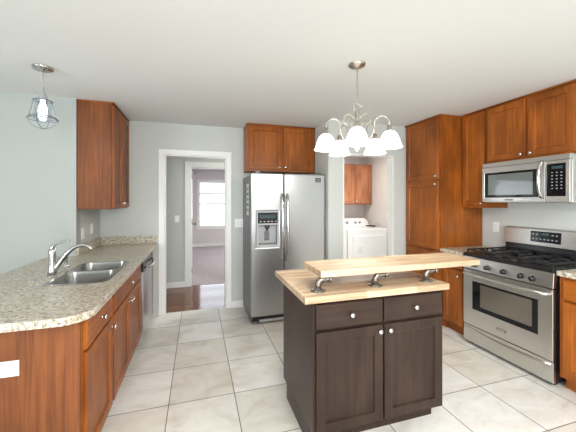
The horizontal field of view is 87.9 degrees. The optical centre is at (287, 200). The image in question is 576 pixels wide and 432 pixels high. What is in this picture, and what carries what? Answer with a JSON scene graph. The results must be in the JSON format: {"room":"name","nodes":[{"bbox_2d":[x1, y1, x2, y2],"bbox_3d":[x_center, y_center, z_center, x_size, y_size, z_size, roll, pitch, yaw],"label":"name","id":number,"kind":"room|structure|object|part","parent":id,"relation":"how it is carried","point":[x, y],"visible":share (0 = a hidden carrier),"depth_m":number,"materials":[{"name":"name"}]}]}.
{"room":"kitchen","nodes":[
{"label":"kitchen","id":0,"kind":"room"},
{"bbox_2d":[0,92,79,274],"bbox_3d":[-4.159,0.229,2.308,4.378,2.440,0.110,0,0,-17],"label":"wall","id":1,"kind":"structure","parent":0,"point":[38,167],"depth_m":2.80,"materials":[{"name":"grey paint"}]},
{"bbox_2d":[80,209,99,243],"bbox_3d":[-2.229,0.229,3.279,0.120,2.440,0.630,0,0,-17],"label":"wall","id":2,"kind":"structure","parent":0,"point":[87,216],"depth_m":3.25,"materials":[{"name":"grey paint"}]},
{"bbox_2d":[81,228,83,239],"bbox_3d":[-2.094,0.334,3.054,0.008,0.116,0.072,0,0,-17],"label":"electrical outlet","id":3,"kind":"object","parent":2,"relation":"attached to","point":[82,229],"visible":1,"depth_m":3.03,"materials":[{"name":"white plastic"}]},
{"bbox_2d":[76,237,100,255],"bbox_3d":[-2.142,0.485,3.237,0.020,0.100,0.718,0,0,-17],"label":"backsplash","id":4,"kind":"structure","parent":2,"relation":"attached to","point":[95,243],"depth_m":3.19,"materials":[{"name":"stone"}]},
{"bbox_2d":[90,223,92,233],"bbox_3d":[-2.168,0.309,3.313,0.016,0.116,0.072,0,0,-17],"label":"light switch","id":5,"kind":"object","parent":2,"relation":"attached to","point":[91,224],"visible":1,"depth_m":3.29,"materials":[{"name":"white plastic"}]},
{"bbox_2d":[77,99,129,208],"bbox_3d":[-1.987,-0.452,3.295,0.349,1.071,0.723,0,0,-17],"label":"upper cabinet","id":6,"kind":"object","parent":2,"relation":"attached to","point":[102,127],"visible":1,"depth_m":2.96,"materials":[{"name":"brown wood"}]},
{"bbox_3d":[-2.000,-0.981,3.291,0.321,0.012,0.723,0,0,-17],"label":"moulding","id":7,"kind":"part","parent":6,"relation":"part of","materials":[{"name":"brown wood"}]},
{"bbox_3d":[-1.808,-0.443,3.166,0.020,1.033,0.340,0,0,-17],"label":"door","id":8,"kind":"part","parent":6,"relation":"part of","materials":[{"name":"brown wood"}]},
{"bbox_3d":[-1.910,-0.443,3.502,0.020,1.033,0.340,0,0,-17],"label":"door","id":9,"kind":"part","parent":6,"relation":"part of","materials":[{"name":"brown wood"}]},
{"bbox_2d":[100,121,250,315],"bbox_3d":[-1.065,0.229,4.019,2.778,2.440,0.110,0,0,-17],"label":"wall","id":10,"kind":"structure","parent":0,"point":[141,218],"depth_m":3.78,"materials":[{"name":"grey paint"}]},
{"bbox_2d":[101,235,156,244],"bbox_3d":[-1.957,0.485,3.680,0.632,0.100,0.020,0,0,-17],"label":"backsplash","id":11,"kind":"structure","parent":10,"relation":"attached to","point":[116,240],"depth_m":3.67,"materials":[{"name":"stone"}]},
{"bbox_2d":[159,149,230,314],"bbox_3d":[-1.217,0.397,3.964,0.910,2.105,0.126,0,0,-17],"label":"door frame","id":12,"kind":"structure","parent":10,"relation":"attached to","point":[162,152],"depth_m":3.86,"materials":[{"name":"white paint"}]},
{"bbox_2d":[231,300,243,307],"bbox_3d":[-0.242,1.404,4.204,1.096,0.090,0.013,0,0,-17],"label":"baseboard","id":13,"kind":"structure","parent":10,"relation":"attached to","point":[239,303],"depth_m":4.06,"materials":[{"name":"white paint"}]},
{"bbox_2d":[235,219,242,226],"bbox_3d":[-0.665,0.303,4.074,0.116,0.116,0.016,0,0,-17],"label":"light switch","id":14,"kind":"object","parent":10,"relation":"attached to","point":[238,222],"visible":0.96,"depth_m":4.08,"materials":[{"name":"white plastic"}]},
{"bbox_2d":[243,123,314,173],"bbox_3d":[-0.114,-0.684,4.059,0.934,0.606,0.357,0,0,-17],"label":"upper cabinet","id":15,"kind":"object","parent":10,"relation":"attached to","point":[268,148],"visible":0.98,"depth_m":3.91,"materials":[{"name":"brown wood"}]},
{"bbox_3d":[-0.289,-0.682,3.862,0.427,0.553,0.020,0,0,-17],"label":"door","id":16,"kind":"part","parent":15,"relation":"part of","materials":[{"name":"brown wood"}]},
{"bbox_3d":[-0.121,-0.981,4.071,0.928,0.012,0.329,0,0,-17],"label":"moulding","id":17,"kind":"part","parent":15,"relation":"part of","materials":[{"name":"brown wood"}]},
{"bbox_3d":[0.144,-0.682,3.994,0.427,0.553,0.020,0,0,-17],"label":"door","id":18,"kind":"part","parent":15,"relation":"part of","materials":[{"name":"brown wood"}]},
{"bbox_2d":[166,157,224,285],"bbox_3d":[-1.490,0.229,5.149,2.936,2.440,0.100,0,0,-17],"label":"wall","id":19,"kind":"structure","parent":0,"point":[175,166],"depth_m":4.99,"materials":[{"name":"grey paint"}]},
{"bbox_2d":[166,282,184,288],"bbox_3d":[-2.257,1.404,4.858,1.098,0.090,0.013,0,0,-17],"label":"baseboard","id":20,"kind":"structure","parent":19,"relation":"attached to","point":[175,284],"depth_m":4.97,"materials":[{"name":"white paint"}]},
{"bbox_2d":[185,161,224,286],"bbox_3d":[-1.290,0.394,5.201,0.952,2.110,0.116,0,0,-17],"label":"door frame","id":21,"kind":"structure","parent":19,"relation":"attached to","point":[188,164],"depth_m":5.03,"materials":[{"name":"white paint"}]},
{"bbox_2d":[192,169,224,243],"bbox_3d":[-2.083,0.229,9.630,4.600,2.440,0.100,0,0,-17],"label":"wall","id":22,"kind":"structure","parent":0,"point":[205,236],"depth_m":9.40,"materials":[{"name":"grey paint"}]},
{"bbox_2d":[192,243,224,246],"bbox_3d":[-2.067,1.397,9.575,4.600,0.096,0.015,0,0,-17],"label":"baseboard","id":23,"kind":"structure","parent":22,"relation":"attached to","point":[207,244],"depth_m":9.43,"materials":[{"name":"white paint"}]},
{"bbox_2d":[197,180,224,229],"bbox_3d":[-2.271,0.121,9.550,1.225,1.565,0.093,0,0,-17],"label":"window","id":24,"kind":"structure","parent":22,"relation":"in","point":[199,227],"depth_m":9.44,"materials":[{"name":"white paint"}]},
{"bbox_3d":[-2.280,-0.234,9.581,1.099,0.727,0.030,0,0,-17],"label":"sash","id":25,"kind":"part","parent":24,"relation":"part of","materials":[{"name":"white paint"}]},
{"bbox_3d":[-2.270,0.458,9.547,1.099,0.737,0.030,0,0,-17],"label":"sash","id":26,"kind":"part","parent":24,"relation":"part of","materials":[{"name":"white paint"}]},
{"bbox_2d":[0,0,575,169],"bbox_3d":[-1.871,-1.016,2.724,9.200,0.050,13.500,0,0,-17],"label":"ceiling","id":27,"kind":"structure","parent":0,"point":[217,63],"depth_m":2.04,"materials":[{"name":"white paint"}]},
{"bbox_2d":[26,63,58,128],"bbox_3d":[-1.823,-0.762,2.222,0.194,0.457,0.194,0,0,-17],"label":"pendant lamp","id":28,"kind":"object","parent":27,"relation":"hanging from","point":[42,109],"visible":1,"depth_m":2.21,"materials":[{"name":"silver metal"}]},
{"bbox_3d":[-1.823,-0.692,2.222,0.060,0.107,0.060,0,0,-17],"label":"bulb","id":29,"kind":"part","parent":28,"relation":"part of","materials":[{"name":"white glass"}]},
{"bbox_3d":[-1.823,-0.891,2.222,0.008,0.140,0.008,0,0,-39],"label":"rod","id":30,"kind":"part","parent":28,"relation":"part of","materials":[{"name":"grey plastic"}]},
{"bbox_2d":[314,60,402,155],"bbox_3d":[0.490,-0.675,2.184,0.605,0.632,0.598,0,0,-17],"label":"chandelier","id":31,"kind":"object","parent":27,"relation":"hanging from","point":[357,137],"visible":1,"depth_m":2.12,"materials":[{"name":"white glass"}]},
{"bbox_3d":[0.272,-0.422,2.152,0.170,0.114,0.170,0,0,-17],"label":"lamp shade","id":32,"kind":"part","parent":31,"relation":"part of","materials":[{"name":"white glass"}]},
{"bbox_3d":[0.371,-0.510,2.160,0.207,0.169,0.010,0,0,-5],"label":"arm","id":33,"kind":"part","parent":31,"relation":"part of","materials":[{"name":"silver metal"}]},
{"bbox_3d":[0.412,-0.422,2.384,0.170,0.114,0.170,0,0,-17],"label":"lamp shade","id":34,"kind":"part","parent":31,"relation":"part of","materials":[{"name":"white glass"}]},
{"bbox_3d":[0.501,-0.832,2.172,0.013,0.269,0.013,0,0,28],"label":"chain","id":35,"kind":"part","parent":31,"relation":"part of","materials":[{"name":"silver metal"}]},
{"bbox_2d":[353,120,360,126],"bbox_3d":[0.450,-0.497,1.948,0.052,0.048,0.052,0,0,-17],"label":"socket","id":36,"kind":"object","parent":31,"relation":"attached to","point":[356,123],"depth_m":1.93,"materials":[{"name":"silver metal"}]},
{"bbox_3d":[0.450,-0.422,1.948,0.170,0.114,0.170,0,0,-17],"label":"lamp shade","id":37,"kind":"part","parent":31,"relation":"part of","materials":[{"name":"white glass"}]},
{"bbox_3d":[0.675,-0.422,2.323,0.170,0.114,0.170,0,0,-17],"label":"lamp shade","id":38,"kind":"part","parent":31,"relation":"part of","materials":[{"name":"white glass"}]},
{"bbox_3d":[0.614,-0.510,2.104,0.207,0.169,0.010,0,0,31],"label":"arm","id":39,"kind":"part","parent":31,"relation":"part of","materials":[{"name":"silver metal"}]},
{"bbox_3d":[0.699,-0.422,2.053,0.170,0.114,0.170,0,0,-17],"label":"lamp shade","id":40,"kind":"part","parent":31,"relation":"part of","materials":[{"name":"white glass"}]},
{"bbox_2d":[312,122,324,259],"bbox_3d":[0.164,0.229,4.945,0.110,2.440,2.430,0,0,-17],"label":"wall","id":41,"kind":"structure","parent":0,"point":[319,156],"depth_m":3.90,"materials":[{"name":"grey paint"}]},
{"bbox_2d":[101,246,575,431],"bbox_3d":[-1.966,1.472,2.696,9.000,0.054,13.500,0,0,-17],"label":"floor","id":42,"kind":"structure","parent":0,"point":[212,369],"depth_m":2.37,"materials":[{"name":"white tile"}]},
{"bbox_2d":[0,296,116,431],"bbox_3d":[-1.457,1.011,1.601,0.861,0.876,0.530,0,0,-17],"label":"base cabinet","id":43,"kind":"object","parent":42,"relation":"on","point":[64,382],"visible":0.87,"depth_m":1.44,"materials":[{"name":"brown wood"}]},
{"bbox_2d":[0,360,18,377],"bbox_3d":[-1.306,0.777,1.371,0.116,0.072,0.008,0,0,-17],"label":"electrical outlet","id":44,"kind":"object","parent":43,"relation":"attached to","point":[8,368],"visible":1,"depth_m":1.38,"materials":[{"name":"white plastic"}]},
{"bbox_2d":[5,367,11,372],"bbox_3d":[-1.286,0.777,1.375,0.028,0.024,0.003,0,0,-17],"label":"receptacle","id":45,"kind":"object","parent":44,"relation":"attached to","point":[7,369],"depth_m":1.37,"materials":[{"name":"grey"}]},
{"bbox_3d":[-1.406,1.011,1.348,0.811,0.876,0.004,0,0,-17],"label":"panel","id":46,"kind":"part","parent":43,"relation":"part of","materials":[{"name":"brown wood"}]},
{"bbox_3d":[-1.038,1.011,1.455,0.047,0.876,0.007,0,0,-17],"label":"corner post","id":47,"kind":"part","parent":43,"relation":"part of","materials":[{"name":"brown wood"}]},
{"bbox_2d":[0,235,156,332],"bbox_3d":[-1.715,0.504,2.458,0.878,0.138,2.499,0,0,-17],"label":"countertop","id":48,"kind":"structure","parent":43,"relation":"on","point":[24,305],"depth_m":1.80,"materials":[{"name":"stone"}]},
{"bbox_2d":[62,251,69,267],"bbox_3d":[-1.794,0.471,2.413,0.052,0.126,0.052,0,0,-17],"label":"sprayer","id":49,"kind":"object","parent":48,"relation":"on","point":[65,264],"visible":0.74,"depth_m":2.40,"materials":[{"name":"silver metal"}]},
{"bbox_2d":[41,240,93,278],"bbox_3d":[-1.587,0.410,2.184,0.294,0.248,0.230,0,0,-17],"label":"kitchen faucet","id":50,"kind":"object","parent":48,"relation":"on","point":[53,266],"visible":1,"depth_m":2.15,"materials":[{"name":"silver metal"}]},
{"bbox_3d":[-1.697,0.530,2.150,0.064,0.008,0.230,0,0,-17],"label":"plate","id":51,"kind":"part","parent":50,"relation":"part of","materials":[{"name":"silver metal"}]},
{"bbox_3d":[-1.653,0.322,2.163,0.125,0.071,0.026,0,0,-17],"label":"lever","id":52,"kind":"part","parent":50,"relation":"part of","materials":[{"name":"silver metal"}]},
{"bbox_3d":[-1.572,0.415,2.188,0.264,0.196,0.032,0,0,-17],"label":"spout","id":53,"kind":"part","parent":50,"relation":"part of","materials":[{"name":"silver metal"}]},
{"bbox_2d":[42,261,128,286],"bbox_3d":[-1.472,0.621,2.255,0.376,0.180,0.756,0,0,-17],"label":"sink","id":54,"kind":"object","parent":48,"relation":"in","point":[91,272],"visible":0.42,"depth_m":2.25,"materials":[{"name":"metal"}]},
{"bbox_2d":[48,270,114,284],"bbox_3d":[-1.422,0.622,2.088,0.324,0.179,0.355,0,0,-17],"label":"basin","id":55,"kind":"object","parent":54,"relation":"in","point":[94,276],"depth_m":2.23,"materials":[{"name":"silver metal"}]},
{"bbox_2d":[72,261,124,270],"bbox_3d":[-1.527,0.622,2.436,0.324,0.179,0.325,0,0,-17],"label":"basin","id":56,"kind":"object","parent":54,"relation":"in","point":[108,265],"depth_m":2.57,"materials":[{"name":"silver metal"}]},
{"bbox_3d":[-1.088,0.673,1.729,0.020,0.152,0.470,0,0,-17],"label":"drawer","id":57,"kind":"part","parent":43,"relation":"part of","materials":[{"name":"brown wood"}]},
{"bbox_3d":[-1.088,1.046,1.729,0.020,0.565,0.470,0,0,-17],"label":"door","id":58,"kind":"part","parent":43,"relation":"part of","materials":[{"name":"brown wood"}]},
{"bbox_2d":[110,264,140,399],"bbox_3d":[-1.563,1.011,2.384,0.611,0.876,1.030,0,0,-17],"label":"base cabinet","id":59,"kind":"object","parent":42,"relation":"on","point":[127,299],"visible":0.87,"depth_m":2.33,"materials":[{"name":"brown wood"}]},
{"bbox_3d":[-1.237,1.046,2.220,0.020,0.565,0.488,0,0,-17],"label":"door","id":60,"kind":"part","parent":59,"relation":"part of","materials":[{"name":"brown wood"}]},
{"bbox_3d":[-1.310,0.673,2.461,0.020,0.152,0.990,0,0,-17],"label":"drawer","id":61,"kind":"part","parent":59,"relation":"part of","materials":[{"name":"brown wood"}]},
{"bbox_3d":[-1.383,1.046,2.701,0.020,0.565,0.488,0,0,-17],"label":"door","id":62,"kind":"part","parent":59,"relation":"part of","materials":[{"name":"brown wood"}]},
{"bbox_2d":[139,251,154,334],"bbox_3d":[-1.793,1.015,3.202,0.666,0.868,0.639,0,0,-17],"label":"dishwasher","id":63,"kind":"object","parent":42,"relation":"on","point":[146,277],"visible":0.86,"depth_m":3.11,"materials":[{"name":"grey paint"}]},
{"bbox_3d":[-1.556,0.646,3.248,0.067,0.126,0.580,0,0,-17],"label":"control panel","id":64,"kind":"part","parent":63,"relation":"part of","materials":[{"name":"silver metal"}]},
{"bbox_3d":[-1.497,0.682,3.266,0.062,0.040,0.502,0,0,-17],"label":"handle","id":65,"kind":"part","parent":63,"relation":"part of","materials":[{"name":"silver metal"}]},
{"bbox_2d":[243,171,323,323],"bbox_3d":[-0.069,0.551,3.856,0.918,1.795,0.734,0,0,-17],"label":"refrigerator","id":66,"kind":"object","parent":42,"relation":"on","point":[283,228],"visible":0.93,"depth_m":3.55,"materials":[{"name":"grey paint"}]},
{"bbox_2d":[247,183,248,214],"bbox_3d":[-0.500,-0.016,3.699,0.002,0.390,0.170,0,0,-17],"label":"sticker","id":67,"kind":"object","parent":66,"relation":"attached to","point":[248,183],"visible":1,"depth_m":3.63,"materials":[{"name":"white paper"}]},
{"bbox_3d":[-0.246,0.512,3.533,0.390,1.674,0.070,0,0,-17],"label":"door","id":68,"kind":"part","parent":66,"relation":"part of","materials":[{"name":"metal"}]},
{"bbox_3d":[-0.238,0.334,3.502,0.268,0.428,0.018,0,0,-17],"label":"dispenser frame","id":69,"kind":"part","parent":66,"relation":"part of","materials":[{"name":"grey plastic"}]},
{"bbox_3d":[-0.235,0.201,3.492,0.236,0.127,0.004,0,0,-17],"label":"dispenser panel","id":70,"kind":"part","parent":66,"relation":"part of","materials":[{"name":"black plastic"}]},
{"bbox_3d":[0.043,1.414,3.630,0.796,0.030,0.019,0,0,-17],"label":"kick plate","id":71,"kind":"part","parent":66,"relation":"part of","materials":[{"name":"grey plastic"}]},
{"bbox_3d":[-0.067,0.314,3.516,0.029,0.803,0.081,0,0,-17],"label":"handle","id":72,"kind":"part","parent":66,"relation":"part of","materials":[{"name":"silver metal"}]},
{"bbox_3d":[-0.004,0.314,3.535,0.029,0.803,0.081,0,0,-17],"label":"handle","id":73,"kind":"part","parent":66,"relation":"part of","materials":[{"name":"silver metal"}]},
{"bbox_3d":[0.197,0.512,3.667,0.520,1.674,0.070,0,0,-17],"label":"door","id":74,"kind":"part","parent":66,"relation":"part of","materials":[{"name":"metal"}]},
{"bbox_2d":[283,284,441,431],"bbox_3d":[0.497,1.011,2.099,0.913,0.876,0.656,0,0,-17],"label":"base cabinet","id":75,"kind":"object","parent":42,"relation":"on","point":[356,365],"visible":0.98,"depth_m":1.82,"materials":[{"name":"brown wood"}]},
{"bbox_3d":[0.367,0.664,1.759,0.435,0.146,0.020,0,0,-17],"label":"drawer","id":76,"kind":"part","parent":75,"relation":"part of","materials":[{"name":"brown wood"}]},
{"bbox_3d":[0.367,1.041,1.759,0.435,0.580,0.020,0,0,-17],"label":"door","id":77,"kind":"part","parent":75,"relation":"part of","materials":[{"name":"brown wood"}]},
{"bbox_2d":[275,269,448,304],"bbox_3d":[0.472,0.554,2.107,0.994,0.038,0.670,0,0,-17],"label":"countertop","id":78,"kind":"structure","parent":75,"relation":"on","point":[300,282],"depth_m":1.89,"materials":[{"name":"brown wood"}]},
{"bbox_2d":[311,277,332,292],"bbox_3d":[0.201,0.492,1.780,0.136,0.086,0.087,0,0,-17],"label":"bracket","id":79,"kind":"object","parent":78,"relation":"on","point":[317,289],"visible":0.96,"depth_m":1.76,"materials":[{"name":"silver metal"}]},
{"bbox_2d":[303,252,479,277],"bbox_3d":[0.722,0.430,2.060,1.202,0.038,0.310,0,0,-17],"label":"raised bar","id":80,"kind":"object","parent":79,"relation":"on","point":[397,263],"visible":1,"depth_m":1.97,"materials":[{"name":"brown wood"}]},
{"bbox_2d":[368,272,388,287],"bbox_3d":[0.573,0.492,1.893,0.136,0.086,0.087,0,0,-17],"label":"bracket","id":81,"kind":"object","parent":78,"relation":"on","point":[376,276],"visible":0.9,"depth_m":1.88,"materials":[{"name":"silver metal"}]},
{"bbox_2d":[419,268,438,282],"bbox_3d":[0.945,0.492,2.005,0.136,0.086,0.087,0,0,-17],"label":"bracket","id":82,"kind":"object","parent":78,"relation":"on","point":[426,272],"visible":0.91,"depth_m":1.99,"materials":[{"name":"silver metal"}]},
{"bbox_3d":[0.793,0.664,1.888,0.436,0.146,0.020,0,0,-17],"label":"drawer","id":83,"kind":"part","parent":75,"relation":"part of","materials":[{"name":"brown wood"}]},
{"bbox_3d":[0.793,1.041,1.888,0.436,0.580,0.020,0,0,-17],"label":"door","id":84,"kind":"part","parent":75,"relation":"part of","materials":[{"name":"brown wood"}]},
{"bbox_2d":[405,114,481,326],"bbox_3d":[1.925,0.231,3.774,0.657,2.436,0.610,0,0,-17],"label":"pantry cabinet","id":85,"kind":"object","parent":42,"relation":"on","point":[436,218],"visible":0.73,"depth_m":3.51,"materials":[{"name":"brown wood"}]},
{"bbox_3d":[1.650,0.959,3.691,0.020,0.740,0.542,0,0,-17],"label":"door","id":86,"kind":"part","parent":85,"relation":"part of","materials":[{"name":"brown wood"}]},
{"bbox_3d":[1.650,0.171,3.691,0.020,0.787,0.542,0,0,-17],"label":"door","id":87,"kind":"part","parent":85,"relation":"part of","materials":[{"name":"brown wood"}]},
{"bbox_3d":[1.650,-0.608,3.691,0.020,0.703,0.542,0,0,-17],"label":"door","id":88,"kind":"part","parent":85,"relation":"part of","materials":[{"name":"brown wood"}]},
{"bbox_3d":[1.939,-0.981,3.779,0.629,0.012,0.608,0,0,-17],"label":"moulding","id":89,"kind":"part","parent":85,"relation":"part of","materials":[{"name":"brown wood"}]},
{"bbox_2d":[443,253,465,334],"bbox_3d":[2.064,1.011,3.336,0.639,0.876,0.300,0,0,-17],"label":"base cabinet","id":90,"kind":"object","parent":42,"relation":"on","point":[453,298],"visible":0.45,"depth_m":3.25,"materials":[{"name":"brown wood"}]},
{"bbox_3d":[1.798,1.039,3.256,0.020,0.580,0.260,0,0,-17],"label":"door","id":91,"kind":"part","parent":90,"relation":"part of","materials":[{"name":"brown wood"}]},
{"bbox_3d":[1.798,0.665,3.256,0.020,0.137,0.260,0,0,-17],"label":"drawer","id":92,"kind":"part","parent":90,"relation":"part of","materials":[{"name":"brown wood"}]},
{"bbox_2d":[440,246,497,255],"bbox_3d":[2.071,0.554,3.334,0.638,0.038,0.305,0,0,-17],"label":"countertop","id":93,"kind":"structure","parent":90,"relation":"on","point":[453,250],"depth_m":3.30,"materials":[{"name":"stone"}]},
{"bbox_2d":[462,226,575,384],"bbox_3d":[2.197,0.860,2.774,0.702,1.178,0.819,0,0,-17],"label":"gas range","id":94,"kind":"object","parent":42,"relation":"on","point":[512,298],"visible":0.99,"depth_m":2.65,"materials":[{"name":"silver metal"}]},
{"bbox_3d":[1.895,0.727,2.683,0.071,0.031,0.784,0,0,-17],"label":"handle","id":95,"kind":"part","parent":94,"relation":"part of","materials":[{"name":"metal"}]},
{"bbox_3d":[1.917,1.288,2.689,0.028,0.050,0.775,0,0,-17],"label":"handle","id":96,"kind":"part","parent":94,"relation":"part of","materials":[{"name":"metal"}]},
{"bbox_3d":[1.940,0.968,2.696,0.032,0.553,0.811,0,0,-17],"label":"oven door","id":97,"kind":"part","parent":94,"relation":"part of","materials":[{"name":"metal"}]},
{"bbox_3d":[1.942,1.333,2.697,0.028,0.163,0.811,0,0,-17],"label":"drawer","id":98,"kind":"part","parent":94,"relation":"part of","materials":[{"name":"metal"}]},
{"bbox_3d":[1.953,0.623,2.700,0.063,0.117,0.815,0,0,-17],"label":"control panel","id":99,"kind":"part","parent":94,"relation":"part of","materials":[{"name":"metal"}]},
{"bbox_2d":[463,246,575,272],"bbox_3d":[2.207,0.526,2.777,0.585,0.070,0.819,0,0,-17],"label":"cooktop","id":100,"kind":"object","parent":94,"relation":"in","point":[537,260],"depth_m":2.69,"materials":[{"name":"black metal"}]},
{"bbox_3d":[1.958,0.636,2.527,0.036,0.048,0.048,0,0,-17],"label":"control knob","id":101,"kind":"part","parent":94,"relation":"part of","materials":[{"name":"silver metal"}]},
{"bbox_3d":[1.985,0.636,2.440,0.036,0.048,0.048,0,0,-17],"label":"control knob","id":102,"kind":"part","parent":94,"relation":"part of","materials":[{"name":"silver metal"}]},
{"bbox_3d":[2.505,0.490,2.868,0.058,0.107,0.815,0,0,-17],"label":"trim","id":103,"kind":"part","parent":94,"relation":"part of","materials":[{"name":"black metal"}]},
{"bbox_2d":[560,276,575,391],"bbox_3d":[2.459,1.011,2.017,0.649,0.876,0.750,0,0,-17],"label":"base cabinet","id":104,"kind":"object","parent":42,"relation":"on","point":[567,285],"visible":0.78,"depth_m":2.23,"materials":[{"name":"brown wood"}]},
{"bbox_2d":[556,269,575,278],"bbox_3d":[2.469,0.554,2.021,0.638,0.038,0.755,0,0,-17],"label":"countertop","id":105,"kind":"structure","parent":104,"relation":"on","point":[571,273],"depth_m":2.24,"materials":[{"name":"stone"}]},
{"bbox_3d":[2.188,0.673,1.935,0.020,0.152,0.690,0,0,-17],"label":"drawer","id":106,"kind":"part","parent":104,"relation":"part of","materials":[{"name":"brown wood"}]},
{"bbox_3d":[2.137,1.046,2.102,0.020,0.565,0.340,0,0,-17],"label":"door","id":107,"kind":"part","parent":104,"relation":"part of","materials":[{"name":"brown wood"}]},
{"bbox_2d":[344,156,363,217],"bbox_3d":[0.765,0.229,6.345,1.854,2.440,0.100,0,0,-17],"label":"wall","id":108,"kind":"structure","parent":0,"point":[350,211],"depth_m":6.49,"materials":[{"name":"white paint"}]},
{"bbox_2d":[344,164,371,204],"bbox_3d":[1.330,-0.336,6.274,0.806,0.830,0.359,0,0,-17],"label":"upper cabinet","id":109,"kind":"object","parent":108,"relation":"attached to","point":[357,177],"visible":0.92,"depth_m":6.15,"materials":[{"name":"brown wood"}]},
{"bbox_3d":[1.182,-0.336,6.085,0.372,0.790,0.020,0,0,-17],"label":"door","id":110,"kind":"part","parent":109,"relation":"part of","materials":[{"name":"brown wood"}]},
{"bbox_3d":[1.559,-0.336,6.199,0.372,0.790,0.020,0,0,-17],"label":"door","id":111,"kind":"part","parent":109,"relation":"part of","materials":[{"name":"brown wood"}]},
{"bbox_2d":[325,120,405,259],"bbox_3d":[1.309,0.229,3.965,1.734,2.440,0.110,0,0,-17],"label":"wall","id":112,"kind":"structure","parent":0,"point":[333,164],"depth_m":3.74,"materials":[{"name":"grey paint"}]},
{"bbox_2d":[343,154,393,258],"bbox_3d":[1.021,0.429,3.878,0.734,2.039,0.118,0,0,-17],"label":"door frame","id":113,"kind":"structure","parent":112,"relation":"attached to","point":[390,159],"depth_m":3.95,"materials":[{"name":"white paint"}]},
{"bbox_2d":[364,157,386,227],"bbox_3d":[2.038,0.229,5.513,0.100,2.440,2.430,0,0,-17],"label":"wall","id":114,"kind":"structure","parent":0,"point":[375,214],"depth_m":6.04,"materials":[{"name":"white paint"}]},
{"bbox_2d":[482,203,575,248],"bbox_3d":[3.191,0.229,0.952,0.120,2.440,6.970,0,0,-17],"label":"wall","id":115,"kind":"structure","parent":0,"point":[560,216],"depth_m":3.11,"materials":[{"name":"grey paint"}]},
{"bbox_2d":[461,108,507,207],"bbox_3d":[2.198,-0.455,3.378,0.359,1.064,0.306,0,0,-17],"label":"upper cabinet","id":116,"kind":"object","parent":115,"relation":"attached to","point":[474,124],"visible":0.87,"depth_m":3.32,"materials":[{"name":"brown wood"}]},
{"bbox_3d":[2.211,-0.981,3.383,0.331,0.012,0.304,0,0,-17],"label":"moulding","id":117,"kind":"part","parent":116,"relation":"part of","materials":[{"name":"brown wood"}]},
{"bbox_3d":[2.067,-0.450,3.334,0.020,1.018,0.265,0,0,-17],"label":"door","id":118,"kind":"part","parent":116,"relation":"part of","materials":[{"name":"brown wood"}]},
{"bbox_2d":[493,222,498,231],"bbox_3d":[2.376,0.300,3.418,0.008,0.116,0.072,0,0,-17],"label":"electrical outlet","id":119,"kind":"object","parent":115,"relation":"attached to","point":[495,224],"visible":1,"depth_m":3.41,"materials":[{"name":"white plastic"}]},
{"bbox_2d":[485,79,575,163],"bbox_3d":[2.360,-0.690,2.845,0.359,0.594,0.808,0,0,-17],"label":"upper cabinet","id":120,"kind":"object","parent":115,"relation":"attached to","point":[541,123],"visible":0.98,"depth_m":2.73,"materials":[{"name":"brown wood"}]},
{"bbox_3d":[2.173,-0.686,2.984,0.020,0.546,0.375,0,0,-17],"label":"door","id":121,"kind":"part","parent":120,"relation":"part of","materials":[{"name":"brown wood"}]},
{"bbox_2d":[482,153,575,202],"bbox_3d":[2.322,-0.185,2.840,0.440,0.405,0.785,0,0,-17],"label":"microwave","id":122,"kind":"object","parent":120,"relation":"attached to","point":[545,179],"visible":1,"depth_m":2.69,"materials":[{"name":"metal"}]},
{"bbox_3d":[2.159,-0.165,2.886,0.031,0.351,0.598,0,0,-17],"label":"door","id":123,"kind":"part","parent":122,"relation":"part of","materials":[{"name":"metal"}]},
{"bbox_3d":[2.199,-0.185,2.607,0.069,0.338,0.028,0,0,-17],"label":"handle","id":124,"kind":"part","parent":122,"relation":"part of","materials":[{"name":"silver metal"}]},
{"bbox_3d":[2.273,-0.165,2.511,0.031,0.351,0.181,0,0,-17],"label":"control panel","id":125,"kind":"part","parent":122,"relation":"part of","materials":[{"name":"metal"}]},
{"bbox_3d":[2.373,-0.981,2.849,0.331,0.012,0.808,0,0,-17],"label":"moulding","id":126,"kind":"part","parent":120,"relation":"part of","materials":[{"name":"brown wood"}]},
{"bbox_3d":[2.288,-0.686,2.604,0.020,0.546,0.360,0,0,-17],"label":"door","id":127,"kind":"part","parent":120,"relation":"part of","materials":[{"name":"brown wood"}]},
{"bbox_3d":[1.054,1.474,5.570,1.950,0.050,1.750,0,0,-17],"label":"floor","id":128,"kind":"structure","parent":0,"visible":0},
{"bbox_2d":[344,229,346,258],"bbox_3d":[0.640,0.906,5.680,0.680,1.085,0.740,0,0,-17],"label":"washing machine","id":129,"kind":"object","parent":128,"relation":"on","point":[345,230],"visible":0.02,"depth_m":5.42,"materials":[{"name":"white metal"}]},
{"bbox_2d":[344,218,386,257],"bbox_3d":[1.379,0.906,5.896,0.830,1.085,0.756,0,0,-17],"label":"dryer","id":130,"kind":"object","parent":128,"relation":"on","point":[363,240],"visible":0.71,"depth_m":5.56,"materials":[{"name":"white metal"}]},
{"bbox_3d":[1.488,0.969,5.543,0.635,0.640,0.014,0,0,-17],"label":"door","id":131,"kind":"part","parent":130,"relation":"part of","materials":[{"name":"white metal"}]}
]}

